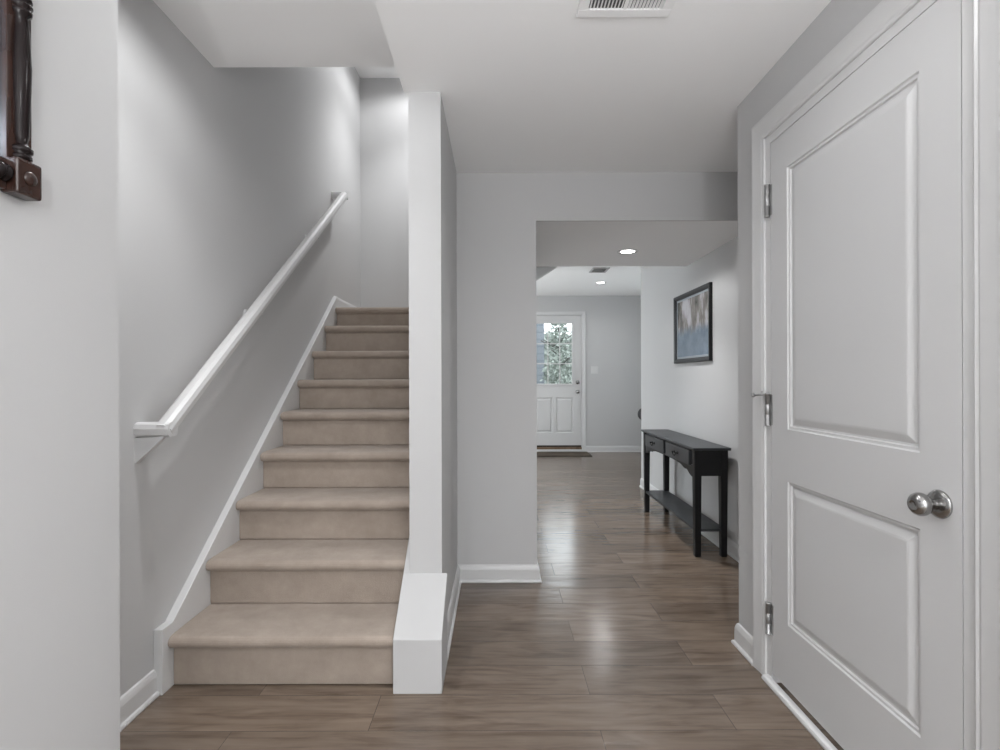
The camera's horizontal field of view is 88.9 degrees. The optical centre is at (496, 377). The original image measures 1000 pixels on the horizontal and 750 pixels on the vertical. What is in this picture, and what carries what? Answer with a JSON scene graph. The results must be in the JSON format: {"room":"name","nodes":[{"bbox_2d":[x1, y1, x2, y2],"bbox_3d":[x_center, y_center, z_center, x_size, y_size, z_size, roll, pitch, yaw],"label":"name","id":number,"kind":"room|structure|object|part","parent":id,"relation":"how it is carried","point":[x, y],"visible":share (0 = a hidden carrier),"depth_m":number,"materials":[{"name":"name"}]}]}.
{"room":"home hallway","nodes":[
{"label":"home hallway","id":0,"kind":"room"},
{"bbox_2d":[0,0,119,749],"bbox_3d":[-1.148,-0.164,-0.976,0.445,2.668,4.448,0,0,0],"label":"wall","id":1,"kind":"structure","parent":0,"point":[60,551],"depth_m":1.08,"materials":[{"name":"grey paint"}]},
{"bbox_2d":[0,0,41,200],"bbox_3d":[-0.907,-0.710,0.715,0.044,0.730,0.570,0,0,0],"label":"wall mirror","id":2,"kind":"object","parent":1,"relation":"attached to","point":[20,178],"visible":1,"depth_m":0.96,"materials":[{"name":"brown wood"}]},
{"bbox_2d":[0,0,2,156],"bbox_3d":[-0.921,-0.710,0.715,0.006,0.606,0.462,0,0,0],"label":"mirror glass","id":3,"kind":"object","parent":2,"relation":"on","point":[1,1],"depth_m":0.94,"materials":[{"name":"silver metal"}]},
{"bbox_2d":[118,0,360,696],"bbox_3d":[-1.323,-0.864,3.054,0.100,4.070,3.612,0,0,0],"label":"wall","id":4,"kind":"structure","parent":0,"point":[224,172],"depth_m":2.21,"materials":[{"name":"grey paint"}]},
{"bbox_2d":[120,669,159,731],"bbox_3d":[-1.082,1.121,-0.660,0.369,0.098,5.079,0,0,0],"label":"baseboard","id":5,"kind":"structure","parent":4,"relation":"attached to","point":[144,692],"depth_m":1.78,"materials":[{"name":"grey wood"}]},
{"bbox_2d":[133,192,348,462],"bbox_3d":[-1.210,-0.568,2.875,0.124,1.734,2.192,0,0,0],"label":"handrail","id":6,"kind":"object","parent":4,"relation":"attached to","point":[150,434],"visible":1,"depth_m":2.15,"materials":[{"name":"grey wood"}]},
{"bbox_2d":[333,295,355,306],"bbox_3d":[-0.818,-0.596,4.357,0.908,0.098,0.805,0,0,0],"label":"baseboard","id":7,"kind":"structure","parent":4,"relation":"attached to","point":[340,303],"depth_m":4.16,"materials":[{"name":"grey"}]},
{"bbox_2d":[153,0,394,67],"bbox_3d":[-0.820,-1.449,1.772,0.908,0.100,1.047,0,0,0],"label":"ceiling","id":8,"kind":"structure","parent":0,"point":[228,33],"depth_m":2.06,"materials":[{"name":"white paint"}]},
{"bbox_2d":[355,67,398,77],"bbox_3d":[-0.825,-2.851,3.527,0.908,0.100,2.465,0,0,0],"label":"ceiling","id":9,"kind":"structure","parent":0,"point":[363,72],"depth_m":4.67,"materials":[{"name":"white paint"}]},
{"bbox_2d":[360,78,408,306],"bbox_3d":[-0.819,-0.866,4.810,0.908,4.070,0.100,0,0,0],"label":"wall","id":10,"kind":"structure","parent":0,"point":[384,183],"depth_m":4.76,"materials":[{"name":"grey paint"}]},
{"bbox_2d":[408,92,457,611],"bbox_3d":[-0.298,-0.867,3.480,0.133,4.070,2.760,0,0,0],"label":"wall pillar","id":11,"kind":"structure","parent":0,"point":[431,165],"depth_m":2.10,"materials":[{"name":"grey paint"}]},
{"bbox_2d":[120,452,843,749],"bbox_3d":[0.754,1.215,2.475,5.900,0.100,11.350,0,0,0],"label":"floor","id":12,"kind":"structure","parent":0,"point":[623,642],"depth_m":1.99,"materials":[{"name":"brown wood"}]},
{"bbox_2d":[154,296,409,694],"bbox_3d":[-0.828,0.268,3.318,0.880,1.803,2.878,0,0,0],"label":"staircase","id":13,"kind":"structure","parent":12,"relation":"on","point":[297,579],"depth_m":2.40,"materials":[{"name":"beige carpet"}]},
{"bbox_2d":[537,452,591,456],"bbox_3d":[0.883,1.157,7.768,1.060,0.014,0.435,0,0,0],"label":"doormat","id":14,"kind":"object","parent":12,"relation":"on","point":[539,454],"visible":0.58,"depth_m":7.67,"materials":[{"name":"grey"}]},
{"bbox_2d":[641,429,730,556],"bbox_3d":[1.381,0.807,3.885,0.258,0.712,1.204,0,0,0],"label":"console table","id":15,"kind":"object","parent":12,"relation":"on","point":[700,457],"visible":1,"depth_m":3.41,"materials":[{"name":"black paint"}]},
{"bbox_3d":[1.304,0.816,4.443,0.048,0.694,0.048,0,0,0],"label":"leg","id":16,"kind":"part","parent":15,"relation":"part of","materials":[{"name":"black paint"}]},
{"bbox_3d":[1.373,0.529,4.150,0.198,0.100,0.478,0,0,0],"label":"drawer","id":17,"kind":"part","parent":15,"relation":"part of","materials":[{"name":"black wood"}]},
{"bbox_3d":[1.474,0.816,4.443,0.048,0.694,0.048,0,0,0],"label":"leg","id":18,"kind":"part","parent":15,"relation":"part of","materials":[{"name":"black paint"}]},
{"bbox_3d":[1.373,0.529,3.625,0.198,0.100,0.468,0,0,0],"label":"drawer","id":19,"kind":"part","parent":15,"relation":"part of","materials":[{"name":"black wood"}]},
{"bbox_2d":[646,490,720,531],"bbox_3d":[1.390,0.989,3.885,0.198,0.017,1.148,0,0,0],"label":"shelf","id":20,"kind":"object","parent":15,"relation":"attached to","point":[682,510],"depth_m":3.78,"materials":[{"name":"black wood"}]},
{"bbox_3d":[1.304,0.816,3.327,0.048,0.694,0.048,0,0,0],"label":"leg","id":21,"kind":"part","parent":15,"relation":"part of","materials":[{"name":"black paint"}]},
{"bbox_3d":[1.474,0.816,3.327,0.048,0.694,0.048,0,0,0],"label":"leg","id":22,"kind":"part","parent":15,"relation":"part of","materials":[{"name":"black paint"}]},
{"bbox_2d":[456,172,536,564],"bbox_3d":[-0.001,-0.109,3.527,0.456,2.552,1.205,0,0,0],"label":"wall","id":23,"kind":"structure","parent":0,"point":[497,353],"depth_m":2.92,"materials":[{"name":"grey paint"}]},
{"bbox_2d":[393,534,447,693],"bbox_3d":[-0.297,0.258,2.920,0.181,1.820,2.071,0,0,0],"label":"trim","id":24,"kind":"structure","parent":23,"relation":"attached to","point":[420,659],"depth_m":1.91,"materials":[{"name":"grey paint"}]},
{"bbox_2d":[447,560,541,657],"bbox_3d":[0.014,1.118,3.485,0.480,0.098,2.750,0,0,0],"label":"baseboard","id":25,"kind":"structure","parent":23,"relation":"attached to","point":[465,573],"depth_m":2.91,"materials":[{"name":"grey wood"}]},
{"bbox_2d":[536,296,640,445],"bbox_3d":[0.750,-0.061,8.075,5.700,2.452,0.150,0,0,0],"label":"wall","id":26,"kind":"structure","parent":0,"point":[613,323],"depth_m":8.00,"materials":[{"name":"grey paint"}]},
{"bbox_2d":[536,316,581,448],"bbox_3d":[0.897,0.069,8.056,0.857,2.100,0.188,0,0,0],"label":"door","id":27,"kind":"structure","parent":26,"relation":"in","point":[558,405],"depth_m":8.02,"materials":[{"name":"white paint"},{"name":"clear glass"}]},
{"bbox_3d":[0.895,-0.383,8.028,0.623,1.005,0.034,0,0,0],"label":"glazing frame","id":28,"kind":"part","parent":27,"relation":"part of","materials":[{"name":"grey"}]},
{"bbox_3d":[0.900,1.102,8.072,0.857,0.034,0.155,0,0,0],"label":"sill","id":29,"kind":"part","parent":27,"relation":"part of","materials":[{"name":"brown wood"}]},
{"bbox_2d":[537,449,582,451],"bbox_3d":[0.900,1.142,8.069,0.897,0.045,0.162,0,0,0],"label":"trim","id":30,"kind":"structure","parent":26,"relation":"attached to","point":[538,450],"depth_m":7.99,"materials":[{"name":"grey wood"}]},
{"bbox_2d":[536,311,585,451],"bbox_3d":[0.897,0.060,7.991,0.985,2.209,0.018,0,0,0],"label":"trim","id":31,"kind":"structure","parent":26,"relation":"attached to","point":[583,313],"depth_m":7.98,"materials":[{"name":"grey wood"}]},
{"bbox_2d":[591,366,597,373],"bbox_3d":[1.530,-0.128,7.995,0.116,0.116,0.011,0,0,0],"label":"light switch","id":32,"kind":"object","parent":26,"relation":"attached to","point":[594,369],"visible":1,"depth_m":7.99,"materials":[{"name":"white plastic"}]},
{"bbox_2d":[536,266,640,295],"bbox_3d":[0.746,-1.337,6.140,5.900,0.100,4.020,0,0,0],"label":"ceiling","id":33,"kind":"structure","parent":0,"point":[620,280],"depth_m":6.88,"materials":[{"name":"white paint"}]},
{"bbox_2d":[536,267,556,280],"bbox_3d":[0.287,-1.025,5.910,0.820,0.522,0.120,0,0,0],"label":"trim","id":34,"kind":"structure","parent":33,"relation":"attached to","point":[540,271],"depth_m":5.85,"materials":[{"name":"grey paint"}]},
{"bbox_2d":[589,267,609,272],"bbox_3d":[1.216,-1.284,6.070,0.200,0.010,0.260,0,0,0],"label":"ceiling vent","id":35,"kind":"object","parent":33,"relation":"in","point":[594,269],"visible":1,"depth_m":6.05,"materials":[{"name":"grey metal"}]},
{"bbox_2d":[374,0,830,172],"bbox_3d":[0.363,-1.341,-0.138,2.585,0.323,6.125,0,0,0],"label":"ceiling","id":36,"kind":"structure","parent":0,"point":[525,86],"depth_m":1.97,"materials":[{"name":"white paint"}]},
{"bbox_2d":[576,0,675,17],"bbox_3d":[0.406,-1.175,1.560,0.300,0.009,0.195,0,0,0],"label":"ceiling vent","id":37,"kind":"object","parent":36,"relation":"in","point":[586,8],"visible":1,"depth_m":1.62,"materials":[{"name":"white metal"}]},
{"bbox_2d":[536,172,737,220],"bbox_3d":[0.880,-1.146,2.931,1.313,0.484,0.012,0,0,0],"label":"wall header","id":38,"kind":"structure","parent":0,"point":[560,196],"depth_m":2.92,"materials":[{"name":"grey paint"}]},
{"bbox_2d":[536,221,737,266],"bbox_3d":[0.880,-1.146,3.534,1.313,0.484,1.193,0,0,0],"label":"ceiling","id":39,"kind":"structure","parent":0,"point":[558,243],"depth_m":3.38,"materials":[{"name":"white paint"}]},
{"bbox_2d":[617,249,638,254],"bbox_3d":[0.932,-0.902,3.640,0.152,0.007,0.152,0,0,0],"label":"recessed light","id":40,"kind":"object","parent":39,"relation":"in","point":[623,251],"visible":1,"depth_m":3.63,"materials":[{"name":"white"}]},
{"bbox_2d":[641,236,738,544],"bbox_3d":[1.600,-0.114,3.775,0.120,2.552,3.350,0,0,0],"label":"wall","id":41,"kind":"structure","parent":0,"point":[699,400],"depth_m":3.96,"materials":[{"name":"grey paint"}]},
{"bbox_2d":[673,282,712,363],"bbox_3d":[1.526,-0.404,4.008,0.026,0.563,0.735,0,0,0],"label":"framed picture","id":42,"kind":"object","parent":41,"relation":"attached to","point":[693,309],"visible":1,"depth_m":3.96,"materials":[{"name":"black"}]},
{"bbox_2d":[678,291,707,356],"bbox_3d":[1.535,-0.404,4.008,0.004,0.467,0.639,0,0,0],"label":"print","id":43,"kind":"object","parent":42,"relation":"attached to","point":[692,307],"depth_m":3.98},
{"bbox_2d":[737,0,881,636],"bbox_3d":[1.295,-0.009,-0.490,0.490,2.345,5.420,0,0,0],"label":"wall","id":44,"kind":"structure","parent":0,"point":[838,18],"depth_m":2.12,"materials":[{"name":"grey paint"}]},
{"bbox_2d":[586,446,752,665],"bbox_3d":[2.316,1.111,5.032,2.574,0.098,5.937,0,0,0],"label":"baseboard","id":45,"kind":"structure","parent":44,"relation":"attached to","point":[743,641],"depth_m":3.31,"materials":[{"name":"grey wood"}]},
{"bbox_2d":[761,674,837,749],"bbox_3d":[1.036,1.154,1.556,0.026,0.019,0.837,0,0,0],"label":"trim","id":46,"kind":"structure","parent":44,"relation":"attached to","point":[797,712],"depth_m":1.74,"materials":[{"name":"grey wood"}]},
{"bbox_2d":[751,0,963,749],"bbox_3d":[1.030,0.115,1.582,0.102,2.018,0.868,0,0,0],"label":"door","id":47,"kind":"structure","parent":44,"relation":"in","point":[863,198],"depth_m":1.41,"materials":[{"name":"grey paint"}]},
{"bbox_3d":[1.008,0.298,1.204,0.056,0.055,0.055,0,0,0],"label":"knob","id":48,"kind":"part","parent":47,"relation":"part of","materials":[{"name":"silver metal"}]},
{"bbox_2d":[765,0,974,749],"bbox_3d":[1.108,0.112,1.546,0.124,2.104,0.889,0,0,0],"label":"trim","id":49,"kind":"structure","parent":44,"relation":"attached to","point":[921,6],"depth_m":1.14,"materials":[{"name":"grey wood"}]},
{"bbox_2d":[751,0,999,749],"bbox_3d":[1.041,0.077,1.548,0.019,2.174,1.031,0,0,0],"label":"trim","id":50,"kind":"structure","parent":44,"relation":"attached to","point":[986,13],"depth_m":1.10,"materials":[{"name":"grey wood"}]},
{"label":"outside","id":51,"kind":"structure","parent":0,"visible":0},
{"bbox_3d":[3.004,1.358,24.075,22.000,0.100,31.850,0,0,0],"label":"ground","id":52,"kind":"structure","parent":51,"visible":0},
{"bbox_2d":[536,324,543,383],"bbox_3d":[-1.881,-1.952,16.000,6.650,6.550,4.600,0,0,0],"label":"house","id":53,"kind":"structure","parent":52,"relation":"on","point":[539,327],"depth_m":14.00,"materials":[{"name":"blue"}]},
{"bbox_2d":[540,324,571,383],"bbox_3d":[1.501,-0.131,12.182,0.998,2.888,1.047,0,0,0],"label":"tree","id":54,"kind":"object","parent":52,"relation":"on","point":[565,334],"visible":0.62,"depth_m":12.13,"materials":[{"name":"green plant"}]},
{"bbox_2d":[544,328,571,383],"bbox_3d":[4.503,-0.406,22.196,7.342,3.465,1.768,0,0,0],"label":"hedge","id":55,"kind":"object","parent":52,"relation":"on","point":[562,330],"visible":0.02,"depth_m":21.55,"materials":[{"name":"green plant"}]}
]}

